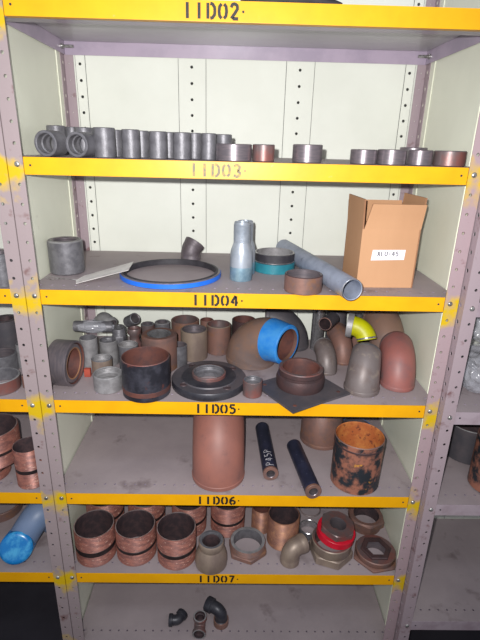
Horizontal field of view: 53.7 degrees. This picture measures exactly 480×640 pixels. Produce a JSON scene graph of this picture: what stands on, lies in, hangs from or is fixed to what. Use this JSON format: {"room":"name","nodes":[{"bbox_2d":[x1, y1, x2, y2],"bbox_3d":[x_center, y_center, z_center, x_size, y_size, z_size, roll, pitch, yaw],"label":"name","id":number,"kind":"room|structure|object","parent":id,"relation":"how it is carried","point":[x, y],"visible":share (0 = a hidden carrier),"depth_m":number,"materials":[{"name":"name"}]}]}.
{"room":"parts storeroom","nodes":[
{"label":"parts storeroom","id":0,"kind":"room"},
{"bbox_2d":[0,582,479,639],"bbox_3d":[-0.013,1.349,0.788,6.000,0.050,3.800,1,20,-1],"label":"floor","id":1,"kind":"structure","parent":0,"point":[28,610],"depth_m":1.60,"materials":[{"name":"concrete"}]},
{"bbox_2d":[0,113,73,639],"bbox_3d":[-0.928,0.085,1.265,0.928,1.943,0.405,1,20,-1],"label":"shelving unit","id":2,"kind":"object","parent":1,"relation":"on","point":[45,562],"visible":0.36,"depth_m":1.17,"materials":[{"name":"paint"}]},
{"bbox_2d":[0,465,11,479],"bbox_3d":[-0.662,0.381,1.248,0.105,0.050,0.105,1,20,-1],"label":"threaded nipple","id":3,"kind":"object","parent":2,"relation":"on","point":[4,472],"visible":0.29,"depth_m":1.24,"materials":[{"name":"orange metal"}]},
{"bbox_2d":[0,413,20,468],"bbox_3d":[-0.637,0.314,1.225,0.126,0.092,0.126,1,20,-1],"label":"threaded nipple","id":4,"kind":"object","parent":3,"relation":"on","point":[9,427],"visible":0.82,"depth_m":1.21,"materials":[{"name":"orange metal"}]},
{"bbox_2d":[0,250,14,287],"bbox_3d":[-0.512,-0.110,1.017,0.049,0.071,0.049,1,20,-1],"label":"coupling","id":5,"kind":"object","parent":2,"relation":"on","point":[4,282],"visible":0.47,"depth_m":1.00,"materials":[{"name":"grey metal"}]},
{"bbox_2d":[0,347,18,368],"bbox_3d":[-0.613,0.107,1.226,0.072,0.049,0.072,1,20,-1],"label":"coupling","id":6,"kind":"object","parent":2,"relation":"on","point":[8,355],"visible":0.81,"depth_m":1.22,"materials":[{"name":"grey metal"}]},
{"bbox_2d":[0,314,20,348],"bbox_3d":[-0.642,0.045,1.310,0.071,0.105,0.071,1,20,-1],"label":"coupling","id":7,"kind":"object","parent":2,"relation":"on","point":[8,335],"visible":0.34,"depth_m":1.28,"materials":[{"name":"metal"}]},
{"bbox_2d":[0,367,21,395],"bbox_3d":[-0.576,0.148,1.139,0.090,0.033,0.090,1,20,-1],"label":"coupling","id":8,"kind":"object","parent":2,"relation":"on","point":[12,375],"visible":1,"depth_m":1.14,"materials":[{"name":"orange metal"}]},
{"bbox_2d":[0,503,22,522],"bbox_3d":[-0.752,0.584,1.491,0.124,0.030,0.124,1,20,-1],"label":"ring","id":9,"kind":"object","parent":2,"relation":"on","point":[14,511],"visible":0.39,"depth_m":1.46,"materials":[{"name":"metal"}]},
{"bbox_2d":[0,504,50,564],"bbox_3d":[-0.586,0.583,1.338,0.103,0.142,0.200,14,24,30],"label":"pipe","id":10,"kind":"object","parent":2,"relation":"on","point":[18,544],"visible":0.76,"depth_m":1.29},
{"bbox_2d":[12,436,43,489],"bbox_3d":[-0.537,0.365,1.212,0.073,0.111,0.073,1,20,-1],"label":"threaded nipple","id":11,"kind":"object","parent":2,"relation":"on","point":[23,452],"visible":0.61,"depth_m":1.19,"materials":[{"name":"orange metal"}]},
{"bbox_2d":[0,0,479,639],"bbox_3d":[0.001,0.102,1.282,0.929,1.943,0.405,1,20,-1],"label":"shelving unit","id":12,"kind":"object","parent":1,"relation":"on","point":[102,448],"visible":0.73,"depth_m":1.22,"materials":[{"name":"paint"}]},
{"bbox_2d":[34,130,66,156],"bbox_3d":[-0.372,-0.349,0.936,0.048,0.048,0.046,6,21,11],"label":"coupling","id":13,"kind":"object","parent":12,"relation":"on","point":[42,138],"visible":0.99,"depth_m":0.93,"materials":[{"name":"grey metal"}]},
{"bbox_2d":[46,125,67,154],"bbox_3d":[-0.403,-0.395,1.042,0.039,0.061,0.039,1,20,-1],"label":"coupling","id":14,"kind":"object","parent":12,"relation":"on","point":[60,128],"visible":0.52,"depth_m":1.02,"materials":[{"name":"grey metal"}]},
{"bbox_2d":[44,339,84,385],"bbox_3d":[-0.426,0.104,1.155,0.050,0.112,0.112,4,20,6],"label":"coupling","id":15,"kind":"object","parent":12,"relation":"on","point":[66,358],"visible":0.88,"depth_m":1.12,"materials":[{"name":"metal"}]},
{"bbox_2d":[47,236,84,275],"bbox_3d":[-0.414,-0.154,1.131,0.080,0.079,0.080,1,20,-1],"label":"coupling","id":16,"kind":"object","parent":12,"relation":"on","point":[65,253],"visible":1,"depth_m":1.10,"materials":[{"name":"grey metal"}]},
{"bbox_2d":[65,132,94,156],"bbox_3d":[-0.312,-0.347,0.938,0.047,0.047,0.046,6,21,11],"label":"coupling","id":17,"kind":"object","parent":12,"relation":"on","point":[73,139],"visible":1,"depth_m":0.93,"materials":[{"name":"grey metal"}]},
{"bbox_2d":[74,127,94,155],"bbox_3d":[-0.330,-0.378,1.006,0.038,0.057,0.038,1,20,-1],"label":"coupling","id":18,"kind":"object","parent":12,"relation":"on","point":[76,129],"visible":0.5,"depth_m":0.99,"materials":[{"name":"grey metal"}]},
{"bbox_2d":[79,334,98,371],"bbox_3d":[-0.390,0.088,1.227,0.044,0.094,0.044,1,20,-1],"label":"coupling","id":19,"kind":"object","parent":12,"relation":"on","point":[89,342],"visible":0.6,"depth_m":1.21,"materials":[{"name":"grey metal"}]},
{"bbox_2d":[45,262,132,283],"bbox_3d":[-0.339,-0.108,1.091,0.204,0.022,0.079,-7,22,-22],"label":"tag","id":20,"kind":"object","parent":12,"relation":"on","point":[125,267],"visible":1,"depth_m":1.09,"materials":[{"name":"metal"}]},
{"bbox_2d":[73,509,116,567],"bbox_3d":[-0.406,0.613,1.333,0.110,0.103,0.110,1,20,-1],"label":"threaded nipple","id":21,"kind":"object","parent":12,"relation":"on","point":[94,530],"visible":0.98,"depth_m":1.31,"materials":[{"name":"orange metal"}]},
{"bbox_2d":[91,354,112,373],"bbox_3d":[-0.351,0.119,1.209,0.051,0.050,0.051,1,20,-1],"label":"coupling","id":22,"kind":"object","parent":12,"relation":"on","point":[98,361],"visible":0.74,"depth_m":1.19,"materials":[{"name":"beige metal"}]},
{"bbox_2d":[92,127,116,157],"bbox_3d":[-0.272,-0.357,0.953,0.043,0.057,0.043,1,20,-1],"label":"coupling","id":23,"kind":"object","parent":12,"relation":"on","point":[104,137],"visible":1,"depth_m":0.94,"materials":[{"name":"grey metal"}]},
{"bbox_2d":[86,504,123,522],"bbox_3d":[-0.410,0.571,1.443,0.110,0.103,0.110,1,20,-1],"label":"threaded nipple","id":24,"kind":"object","parent":12,"relation":"on","point":[116,510],"visible":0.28,"depth_m":1.40,"materials":[{"name":"orange metal"}]},
{"bbox_2d":[93,312,116,324],"bbox_3d":[-0.372,0.003,1.302,0.079,0.052,0.046,19,27,39],"label":"pipe elbow","id":25,"kind":"object","parent":12,"relation":"on","point":[103,316],"visible":0.58,"depth_m":1.28,"materials":[{"name":"grey metal"}]},
{"bbox_2d":[93,366,121,393],"bbox_3d":[-0.320,0.146,1.151,0.070,0.041,0.070,1,20,-1],"label":"coupling","id":26,"kind":"object","parent":12,"relation":"on","point":[106,380],"visible":0.94,"depth_m":1.13,"materials":[{"name":"grey metal"}]},
{"bbox_2d":[99,336,118,365],"bbox_3d":[-0.352,0.084,1.274,0.049,0.069,0.049,1,20,-1],"label":"coupling","id":27,"kind":"object","parent":12,"relation":"on","point":[106,346],"visible":0.81,"depth_m":1.26,"materials":[{"name":"grey metal"}]},
{"bbox_2d":[73,321,112,331],"bbox_3d":[-0.388,0.016,1.254,0.110,0.035,0.048,-3,21,-12],"label":"fitting","id":28,"kind":"object","parent":27,"relation":"on","point":[78,326],"visible":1,"depth_m":1.24,"materials":[{"name":"grey metal"}]},
{"bbox_2d":[112,324,126,343],"bbox_3d":[-0.326,0.038,1.277,0.036,0.048,0.040,6,21,11],"label":"bushing","id":29,"kind":"object","parent":27,"relation":"on","point":[118,333],"visible":0.93,"depth_m":1.26,"materials":[{"name":"grey metal"}]},
{"bbox_2d":[115,130,122,156],"bbox_3d":[-0.262,-0.372,0.999,0.028,0.054,0.028,1,20,-1],"label":"coupling","id":30,"kind":"object","parent":12,"relation":"on","point":[118,137],"visible":0.49,"depth_m":0.99,"materials":[{"name":"grey metal"}]},
{"bbox_2d":[118,340,137,368],"bbox_3d":[-0.292,0.096,1.245,0.051,0.072,0.051,1,20,-1],"label":"coupling","id":31,"kind":"object","parent":12,"relation":"on","point":[123,346],"visible":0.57,"depth_m":1.24,"materials":[{"name":"grey metal"}]},
{"bbox_2d":[121,129,140,158],"bbox_3d":[-0.219,-0.354,0.953,0.036,0.054,0.036,1,20,-1],"label":"coupling","id":32,"kind":"object","parent":12,"relation":"on","point":[130,138],"visible":1,"depth_m":0.94,"materials":[{"name":"grey metal"}]},
{"bbox_2d":[123,313,139,326],"bbox_3d":[-0.306,0.001,1.338,0.050,0.047,0.033,17,26,36],"label":"pipe elbow","id":33,"kind":"object","parent":12,"relation":"on","point":[132,319],"visible":0.98,"depth_m":1.33,"materials":[{"name":"grey metal"}]},
{"bbox_2d":[127,326,141,346],"bbox_3d":[-0.285,0.047,1.282,0.037,0.056,0.037,1,20,-1],"label":"adapter","id":34,"kind":"object","parent":12,"relation":"on","point":[133,332],"visible":0.66,"depth_m":1.27,"materials":[{"name":"orange metal"}]},
{"bbox_2d":[115,509,156,566],"bbox_3d":[-0.294,0.615,1.340,0.111,0.099,0.111,1,20,-1],"label":"threaded nipple","id":35,"kind":"object","parent":12,"relation":"on","point":[139,523],"visible":1,"depth_m":1.32,"materials":[{"name":"orange metal"}]},
{"bbox_2d":[140,130,149,157],"bbox_3d":[-0.206,-0.367,0.991,0.032,0.053,0.032,1,20,-1],"label":"coupling","id":36,"kind":"object","parent":12,"relation":"on","point":[144,135],"visible":0.57,"depth_m":0.98,"materials":[{"name":"grey metal"}]},
{"bbox_2d":[121,346,170,402],"bbox_3d":[-0.223,0.128,1.128,0.114,0.095,0.114,1,20,-1],"label":"pipe piece","id":37,"kind":"object","parent":12,"relation":"on","point":[145,370],"visible":1,"depth_m":1.09,"materials":[{"name":"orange metal"}]},
{"bbox_2d":[128,505,164,525],"bbox_3d":[-0.284,0.574,1.444,0.110,0.103,0.110,1,20,-1],"label":"threaded nipple","id":38,"kind":"object","parent":12,"relation":"on","point":[158,511],"visible":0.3,"depth_m":1.40,"materials":[{"name":"orange metal"}]},
{"bbox_2d":[141,321,154,333],"bbox_3d":[-0.271,0.042,1.398,0.040,0.067,0.040,1,20,-1],"label":"coupling","id":39,"kind":"object","parent":12,"relation":"on","point":[146,325],"visible":0.43,"depth_m":1.38,"materials":[{"name":"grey metal"}]},
{"bbox_2d":[149,131,167,158],"bbox_3d":[-0.165,-0.352,0.954,0.036,0.052,0.036,1,20,-1],"label":"coupling","id":40,"kind":"object","parent":12,"relation":"on","point":[158,149],"visible":1,"depth_m":0.94,"materials":[{"name":"grey metal"}]},
{"bbox_2d":[141,328,176,371],"bbox_3d":[-0.212,0.081,1.253,0.093,0.097,0.093,1,20,-1],"label":"coupling","id":41,"kind":"object","parent":12,"relation":"on","point":[164,338],"visible":0.61,"depth_m":1.23,"materials":[{"name":"metal"}]},
{"bbox_2d":[155,319,169,328],"bbox_3d":[-0.226,0.041,1.388,0.044,0.078,0.044,1,20,-1],"label":"coupling","id":42,"kind":"object","parent":12,"relation":"on","point":[161,323],"visible":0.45,"depth_m":1.36,"materials":[{"name":"grey metal"}]},
{"bbox_2d":[167,132,172,158],"bbox_3d":[-0.149,-0.366,0.992,0.031,0.052,0.031,1,20,-1],"label":"coupling","id":43,"kind":"object","parent":12,"relation":"on","point":[169,134],"visible":0.34,"depth_m":0.98,"materials":[{"name":"grey metal"}]},
{"bbox_2d":[120,259,220,288],"bbox_3d":[-0.165,-0.114,1.134,0.239,0.014,0.239,1,20,-1],"label":"ring","id":44,"kind":"object","parent":12,"relation":"on","point":[124,277],"visible":0.95,"depth_m":1.07,"materials":[{"name":"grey metal"}]},
{"bbox_2d":[156,512,195,570],"bbox_3d":[-0.178,0.619,1.329,0.109,0.105,0.109,1,20,-1],"label":"threaded nipple","id":45,"kind":"object","parent":12,"relation":"on","point":[176,531],"visible":1,"depth_m":1.30,"materials":[{"name":"orange metal"}]},
{"bbox_2d":[168,608,187,626],"bbox_3d":[-0.186,0.901,1.433,0.055,0.035,0.049,1,20,-1],"label":"pipe elbow","id":46,"kind":"object","parent":12,"relation":"on","point":[181,615],"visible":1,"depth_m":1.42,"materials":[{"name":"black metal"}]},
{"bbox_2d":[173,132,190,159],"bbox_3d":[-0.117,-0.351,0.955,0.036,0.051,0.036,1,20,-1],"label":"coupling","id":47,"kind":"object","parent":12,"relation":"on","point":[181,140],"visible":1,"depth_m":0.94,"materials":[{"name":"grey metal"}]},
{"bbox_2d":[177,341,186,367],"bbox_3d":[-0.165,0.093,1.279,0.045,0.059,0.045,1,20,-1],"label":"coupling","id":48,"kind":"object","parent":12,"relation":"on","point":[181,346],"visible":0.44,"depth_m":1.26,"materials":[{"name":"grey metal"}]},
{"bbox_2d":[171,315,198,340],"bbox_3d":[-0.163,0.034,1.412,0.082,0.077,0.082,1,20,-1],"label":"coupling","id":49,"kind":"object","parent":12,"relation":"on","point":[177,322],"visible":0.49,"depth_m":1.41,"materials":[{"name":"metal"}]},
{"bbox_2d":[172,505,205,536],"bbox_3d":[-0.154,0.581,1.434,0.104,0.103,0.104,1,20,-1],"label":"threaded nipple","id":50,"kind":"object","parent":12,"relation":"on","point":[198,512],"visible":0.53,"depth_m":1.40,"materials":[{"name":"orange metal"}]},
{"bbox_2d":[181,237,203,259],"bbox_3d":[-0.131,-0.197,1.292,0.063,0.062,0.056,-14,25,-35],"label":"pipe elbow","id":51,"kind":"object","parent":12,"relation":"on","point":[191,249],"visible":0.96,"depth_m":1.27,"materials":[{"name":"grey metal"}]},
{"bbox_2d":[181,324,207,361],"bbox_3d":[-0.128,0.064,1.323,0.074,0.085,0.074,1,20,-1],"label":"coupling","id":52,"kind":"object","parent":12,"relation":"on","point":[195,336],"visible":0.93,"depth_m":1.30,"materials":[{"name":"beige metal"}]},
{"bbox_2d":[191,133,201,158],"bbox_3d":[-0.095,-0.364,0.993,0.031,0.052,0.031,1,20,-1],"label":"coupling","id":53,"kind":"object","parent":12,"relation":"on","point":[195,137],"visible":0.71,"depth_m":0.98,"materials":[{"name":"grey metal"}]},
{"bbox_2d":[192,610,206,638],"bbox_3d":[-0.119,0.904,1.406,0.040,0.053,0.053,2,20,1],"label":"pipe elbow","id":54,"kind":"object","parent":12,"relation":"on","point":[200,616],"visible":1,"depth_m":1.40,"materials":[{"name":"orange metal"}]},
{"bbox_2d":[201,133,215,159],"bbox_3d":[-0.063,-0.352,0.962,0.030,0.051,0.030,1,20,-1],"label":"coupling","id":55,"kind":"object","parent":12,"relation":"on","point":[208,140],"visible":0.99,"depth_m":0.95,"materials":[{"name":"grey metal"}]},
{"bbox_2d":[172,361,245,401],"bbox_3d":[-0.078,0.143,1.186,0.186,0.033,0.186,1,20,-1],"label":"flange","id":56,"kind":"object","parent":12,"relation":"on","point":[187,382],"visible":0.98,"depth_m":1.15,"materials":[{"name":"black metal"}]},
{"bbox_2d":[195,530,226,574],"bbox_3d":[-0.080,0.639,1.311,0.090,0.084,0.090,1,20,-1],"label":"coupling","id":57,"kind":"object","parent":12,"relation":"on","point":[211,553],"visible":1,"depth_m":1.28,"materials":[{"name":"beige metal"}]},
{"bbox_2d":[203,596,228,629],"bbox_3d":[-0.069,0.884,1.434,0.074,0.073,0.046,12,23,27],"label":"pipe elbow","id":58,"kind":"object","parent":12,"relation":"on","point":[221,619],"visible":1,"depth_m":1.42,"materials":[{"name":"black metal"}]},
{"bbox_2d":[192,415,244,491],"bbox_3d":[-0.058,0.287,1.274,0.141,0.236,0.236,0,20,-3],"label":"pipe","id":59,"kind":"object","parent":12,"relation":"on","point":[218,440],"visible":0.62,"depth_m":1.21,"materials":[{"name":"metal"}]},
{"bbox_2d":[207,320,230,355],"bbox_3d":[-0.061,0.050,1.363,0.070,0.085,0.070,1,20,-1],"label":"coupling","id":60,"kind":"object","parent":12,"relation":"on","point":[219,331],"visible":0.89,"depth_m":1.34,"materials":[{"name":"metal"}]},
{"bbox_2d":[216,134,231,143],"bbox_3d":[-0.035,-0.368,1.008,0.036,0.051,0.036,1,20,-1],"label":"coupling","id":61,"kind":"object","parent":12,"relation":"on","point":[220,138],"visible":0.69,"depth_m":0.99,"materials":[{"name":"grey metal"}]},
{"bbox_2d":[211,506,244,537],"bbox_3d":[-0.037,0.582,1.439,0.104,0.103,0.104,1,20,-1],"label":"threaded nipple","id":62,"kind":"object","parent":12,"relation":"on","point":[225,520],"visible":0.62,"depth_m":1.40,"materials":[{"name":"orange metal"}]},
{"bbox_2d":[216,143,251,161],"bbox_3d":[-0.012,-0.337,0.951,0.072,0.032,0.072,1,20,-1],"label":"ring","id":63,"kind":"object","parent":12,"relation":"on","point":[224,152],"visible":1,"depth_m":0.92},
{"bbox_2d":[230,221,252,281],"bbox_3d":[0.004,-0.159,1.095,0.052,0.134,0.052,1,20,-1],"label":"swaged nipple","id":64,"kind":"object","parent":12,"relation":"on","point":[241,254],"visible":1,"depth_m":1.08,"materials":[{"name":"metal"}]},
{"bbox_2d":[232,315,254,334],"bbox_3d":[0.011,0.034,1.420,0.071,0.079,0.071,1,20,-1],"label":"coupling","id":65,"kind":"object","parent":12,"relation":"on","point":[237,321],"visible":0.3,"depth_m":1.43,"materials":[{"name":"metal"}]},
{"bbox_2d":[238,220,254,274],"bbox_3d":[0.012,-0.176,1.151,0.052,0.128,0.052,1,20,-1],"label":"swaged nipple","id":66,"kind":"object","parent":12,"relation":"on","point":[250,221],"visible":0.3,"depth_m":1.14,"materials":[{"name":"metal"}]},
{"bbox_2d":[229,527,265,564],"bbox_3d":[0.022,0.647,1.367,0.107,0.034,0.114,1,20,-1],"label":"nut","id":67,"kind":"object","parent":12,"relation":"on","point":[248,557],"visible":1,"depth_m":1.35,"materials":[{"name":"metal"}]},
{"bbox_2d":[243,375,261,398],"bbox_3d":[0.030,0.161,1.138,0.047,0.040,0.047,1,20,-1],"label":"pipe nipple","id":68,"kind":"object","parent":12,"relation":"on","point":[252,384],"visible":1,"depth_m":1.12,"materials":[{"name":"orange metal"}]},
{"bbox_2d":[251,506,270,533],"bbox_3d":[0.065,0.597,1.437,0.060,0.082,0.060,1,20,-1],"label":"threaded nipple","id":69,"kind":"object","parent":12,"relation":"on","point":[259,519],"visible":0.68,"depth_m":1.42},
{"bbox_2d":[226,317,298,369],"bbox_3d":[0.051,0.053,1.284,0.192,0.140,0.139,19,26,39],"label":"reducing elbow","id":70,"kind":"object","parent":12,"relation":"on","point":[260,343],"visible":0.98,"depth_m":1.24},
{"bbox_2d":[252,144,274,161],"bbox_3d":[0.048,-0.337,0.957,0.045,0.033,0.045,1,20,-1],"label":"ring","id":71,"kind":"object","parent":12,"relation":"on","point":[260,152],"visible":1,"depth_m":0.94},
{"bbox_2d":[255,422,278,479],"bbox_3d":[0.074,0.367,1.348,0.041,0.042,0.219,0,20,-4],"label":"pipe nipple","id":72,"kind":"object","parent":12,"relation":"on","point":[267,456],"visible":1,"depth_m":1.31,"materials":[{"name":"blue paint"}]},
{"bbox_2d":[255,247,294,274],"bbox_3d":[0.087,-0.151,1.203,0.105,0.047,0.105,1,20,-1],"label":"ring","id":73,"kind":"object","parent":12,"relation":"on","point":[270,260],"visible":0.86,"depth_m":1.17,"materials":[{"name":"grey metal"}]},
{"bbox_2d":[267,506,299,550],"bbox_3d":[0.127,0.607,1.392,0.093,0.098,0.093,1,20,-1],"label":"threaded nipple","id":74,"kind":"object","parent":12,"relation":"on","point":[283,521],"visible":0.88,"depth_m":1.37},
{"bbox_2d":[265,309,308,351],"bbox_3d":[0.141,0.015,1.402,0.133,0.133,0.088,2,20,1],"label":"pipe elbow","id":75,"kind":"object","parent":12,"relation":"on","point":[286,315],"visible":0.3,"depth_m":1.37,"materials":[{"name":"metal"}]},
{"bbox_2d":[240,0,342,3],"bbox_3d":[0.094,-0.591,0.873,0.187,0.034,0.043,1,20,-1],"label":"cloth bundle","id":76,"kind":"object","parent":12,"relation":"on","point":[289,1],"visible":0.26,"depth_m":0.86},
{"bbox_2d":[280,533,308,568],"bbox_3d":[0.149,0.644,1.328,0.073,0.073,0.054,-10,23,-27],"label":"pipe elbow","id":77,"kind":"object","parent":12,"relation":"on","point":[297,545],"visible":1,"depth_m":1.31,"materials":[{"name":"beige metal"}]},
{"bbox_2d":[284,269,322,295],"bbox_3d":[0.139,-0.084,1.039,0.083,0.038,0.083,1,20,-1],"label":"ring","id":78,"kind":"object","parent":12,"relation":"on","point":[305,282],"visible":1,"depth_m":1.01,"materials":[{"name":"metal"}]},
{"bbox_2d":[287,439,320,498],"bbox_3d":[0.169,0.396,1.278,0.041,0.041,0.199,-2,21,-8],"label":"pipe nipple","id":79,"kind":"object","parent":12,"relation":"on","point":[311,487],"visible":1,"depth_m":1.24,"materials":[{"name":"blue paint"}]},
{"bbox_2d":[262,357,349,413],"bbox_3d":[0.151,0.147,1.160,0.180,0.054,0.156,-11,24,-30],"label":"flange","id":80,"kind":"object","parent":12,"relation":"on","point":[299,384],"visible":0.99,"depth_m":1.14,"materials":[{"name":"metal"}]},
{"bbox_2d":[292,144,322,162],"bbox_3d":[0.136,-0.337,0.958,0.060,0.035,0.060,1,20,-1],"label":"ring","id":81,"kind":"object","parent":12,"relation":"on","point":[302,153],"visible":1,"depth_m":0.94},
{"bbox_2d":[299,519,316,540],"bbox_3d":[0.207,0.633,1.429,0.060,0.026,0.060,1,20,-1],"label":"ring","id":82,"kind":"object","parent":12,"relation":"on","point":[307,522],"visible":0.56,"depth_m":1.44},
{"bbox_2d":[310,309,325,350],"bbox_3d":[0.227,0.026,1.387,0.037,0.128,0.037,1,20,-1],"label":"coupling","id":83,"kind":"object","parent":12,"relation":"on","point":[317,332],"visible":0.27,"depth_m":1.37,"materials":[{"name":"metal"}]},
{"bbox_2d":[276,239,362,300],"bbox_3d":[0.177,-0.134,1.162,0.047,0.047,0.426,-4,21,-14],"label":"pipe","id":84,"kind":"object","parent":12,"relation":"on","point":[348,287],"visible":0.78,"depth_m":1.04,"materials":[{"name":"metal"}]},
{"bbox_2d":[300,416,342,450],"bbox_3d":[0.252,0.255,1.437,0.126,0.199,0.199,5,21,8],"label":"pipe elbow","id":85,"kind":"object","parent":12,"relation":"on","point":[317,432],"visible":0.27,"depth_m":1.38,"materials":[{"name":"metal"}]},
{"bbox_2d":[313,337,336,375],"bbox_3d":[0.231,0.097,1.267,0.054,0.079,0.079,-2,21,-9],"label":"pipe elbow","id":86,"kind":"object","parent":12,"relation":"on","point":[324,350],"visible":0.91,"depth_m":1.25,"materials":[{"name":"grey metal"}]},
{"bbox_2d":[319,312,338,329],"bbox_3d":[0.233,0.003,1.239,0.034,0.039,0.072,12,23,26],"label":"pipe nipple","id":87,"kind":"object","parent":86,"relation":"on","point":[324,324],"visible":1,"depth_m":1.23,"materials":[{"name":"metal"}]},
{"bbox_2d":[309,527,352,569],"bbox_3d":[0.261,0.646,1.358,0.117,0.055,0.123,1,20,-1],"label":"nut","id":88,"kind":"object","parent":12,"relation":"on","point":[336,560],"visible":0.64,"depth_m":1.31,"materials":[{"name":"beige metal"}]},
{"bbox_2d":[316,511,354,549],"bbox_3d":[0.273,0.593,1.346,0.109,0.053,0.108,8,21,17],"label":"bushing","id":89,"kind":"object","parent":88,"relation":"on","point":[343,538],"visible":1,"depth_m":1.32,"materials":[{"name":"red metal"}]},
{"bbox_2d":[325,310,346,339],"bbox_3d":[0.288,0.022,1.426,0.061,0.112,0.072,1,20,-1],"label":"pipe elbow","id":90,"kind":"object","parent":12,"relation":"on","point":[342,315],"visible":0.34,"depth_m":1.40,"materials":[{"name":"metal"}]},
{"bbox_2d":[327,322,352,365],"bbox_3d":[0.286,0.066,1.332,0.057,0.095,0.095,-2,21,-10],"label":"pipe elbow","id":91,"kind":"object","parent":12,"relation":"on","point":[342,345],"visible":0.73,"depth_m":1.31,"materials":[{"name":"metal"}]},
{"bbox_2d":[343,417,370,424],"bbox_3d":[0.354,0.338,1.451,0.092,0.037,0.092,1,20,-1],"label":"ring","id":92,"kind":"object","parent":12,"relation":"on","point":[349,419],"visible":0.22,"depth_m":1.48,"materials":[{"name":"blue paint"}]},
{"bbox_2d":[351,313,362,346],"bbox_3d":[0.350,0.032,1.423,0.038,0.098,0.038,1,20,-1],"label":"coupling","id":93,"kind":"object","parent":12,"relation":"on","point":[354,342],"visible":0.27,"depth_m":1.42,"materials":[{"name":"metal"}]},
{"bbox_2d":[330,421,384,494],"bbox_3d":[0.306,0.360,1.241,0.128,0.141,0.128,1,20,-1],"label":"pipe piece","id":94,"kind":"object","parent":12,"relation":"on","point":[358,447],"visible":1,"depth_m":1.20,"materials":[{"name":"black paint"}]},
{"bbox_2d":[343,342,381,397],"bbox_3d":[0.307,0.116,1.171,0.088,0.113,0.110,10,22,21],"label":"pipe elbow","id":95,"kind":"object","parent":12,"relation":"on","point":[362,379],"visible":1,"depth_m":1.15,"materials":[{"name":"grey metal"}]},
{"bbox_2d":[345,313,376,341],"bbox_3d":[0.312,0.022,1.214,0.080,0.073,0.064,9,22,20],"label":"pipe elbow","id":96,"kind":"object","parent":95,"relation":"on","point":[357,327],"visible":1,"depth_m":1.19,"materials":[{"name":"yellow paint"}]},
{"bbox_2d":[349,149,377,164],"bbox_3d":[0.251,-0.331,0.961,0.053,0.028,0.053,1,20,-1],"label":"ring","id":97,"kind":"object","parent":12,"relation":"on","point":[357,156],"visible":1,"depth_m":0.94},
{"bbox_2d":[348,507,383,534],"bbox_3d":[0.389,0.616,1.468,0.102,0.040,0.113,1,20,-1],"label":"nut","id":98,"kind":"object","parent":12,"relation":"on","point":[363,528],"visible":0.84,"depth_m":1.44,"materials":[{"name":"metal"}]},
{"bbox_2d":[354,535,395,572],"bbox_3d":[0.387,0.662,1.355,0.128,0.031,0.124,1,20,-1],"label":"bushing","id":99,"kind":"object","parent":12,"relation":"on","point":[375,563],"visible":1,"depth_m":1.33,"materials":[{"name":"metal"}]},
{"bbox_2d":[363,310,403,346],"bbox_3d":[0.409,0.042,1.320,0.098,0.153,0.153,0,20,-3],"label":"pipe elbow","id":100,"kind":"object","parent":12,"relation":"on","point":[382,322],"visible":0.28,"depth_m":1.30,"materials":[{"name":"brown metal"}]},
{"bbox_2d":[342,193,427,287],"bbox_3d":[0.328,-0.189,1.103,0.143,0.200,0.136,1,20,-1],"label":"cardboard box","id":101,"kind":"object","parent":12,"relation":"on","point":[383,236],"visible":0.94,"depth_m":1.05,"materials":[{"name":"cardboard"}]},
{"bbox_2d":[376,149,406,164],"bbox_3d":[0.307,-0.330,0.959,0.057,0.029,0.057,1,20,-1],"label":"ring","id":102,"kind":"object","parent":12,"relation":"on","point":[384,156],"visible":0.99,"depth_m":0.94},
{"bbox_2d":[379,331,415,392],"bbox_3d":[0.403,0.104,1.202,0.085,0.119,0.119,4,20,6],"label":"pipe elbow","id":103,"kind":"object","parent":12,"relation":"on","point":[398,361],"visible":0.99,"depth_m":1.18,"materials":[{"name":"metal"}]},
{"bbox_2d":[400,147,427,163],"bbox_3d":[0.376,-0.358,1.033,0.058,0.034,0.058,1,20,-1],"label":"ring","id":104,"kind":"object","parent":12,"relation":"on","point":[401,148],"visible":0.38,"depth_m":1.01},
{"bbox_2d":[406,150,433,165],"bbox_3d":[0.365,-0.330,0.964,0.050,0.030,0.050,1,20,-1],"label":"ring","id":105,"kind":"object","parent":12,"relation":"on","point":[414,157],"visible":1,"depth_m":0.94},
{"bbox_2d":[432,150,466,166],"bbox_3d":[0.425,-0.328,0.963,0.062,0.030,0.062,1,20,-1],"label":"ring","id":106,"kind":"object","parent":12,"relation":"on","point":[440,158],"visible":1,"depth_m":0.94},
{"bbox_2d":[393,195,479,639],"bbox_3d":[0.930,0.127,1.279,0.928,1.943,0.405,1,20,-1],"label":"shelving unit","id":107,"kind":"object","parent":1,"relation":"on","point":[441,589],"visible":0.33,"depth_m":1.28,"materials":[{"name":"paint"}]},
{"bbox_2d":[443,425,479,464],"bbox_3d":[0.665,0.337,1.377,0.136,0.106,0.136,1,20,-1],"label":"pipe piece","id":108,"kind":"object","parent":107,"relation":"on","point":[463,437],"visible":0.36,"depth_m":1.33,"materials":[{"name":"metal"}]},
{"bbox_2d":[467,428,479,491],"bbox_3d":[0.670,0.367,1.234,0.118,0.149,0.118,1,20,-1],"label":"pipe piece","id":109,"kind":"object","parent":107,"relation":"on","point":[473,477],"visible":1,"depth_m":1.23,"materials":[{"name":"black paint"}]},
{"bbox_2d":[467,351,479,375],"bbox_3d":[0.633,0.117,1.191,0.175,0.115,0.129,1,20,-1],"label":"plastic bag","id":110,"kind":"object","parent":107,"relation":"on","point":[473,361],"visible":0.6,"depth_m":1.20,"materials":[{"name":"grey"}]},
{"bbox_2d":[75,0,444,517],"bbox_3d":[0.011,-0.632,1.503,6.000,3.167,0.080,1,20,-1],"label":"wall","id":111,"kind":"structure","parent":0,"point":[418,4],"depth_m":1.47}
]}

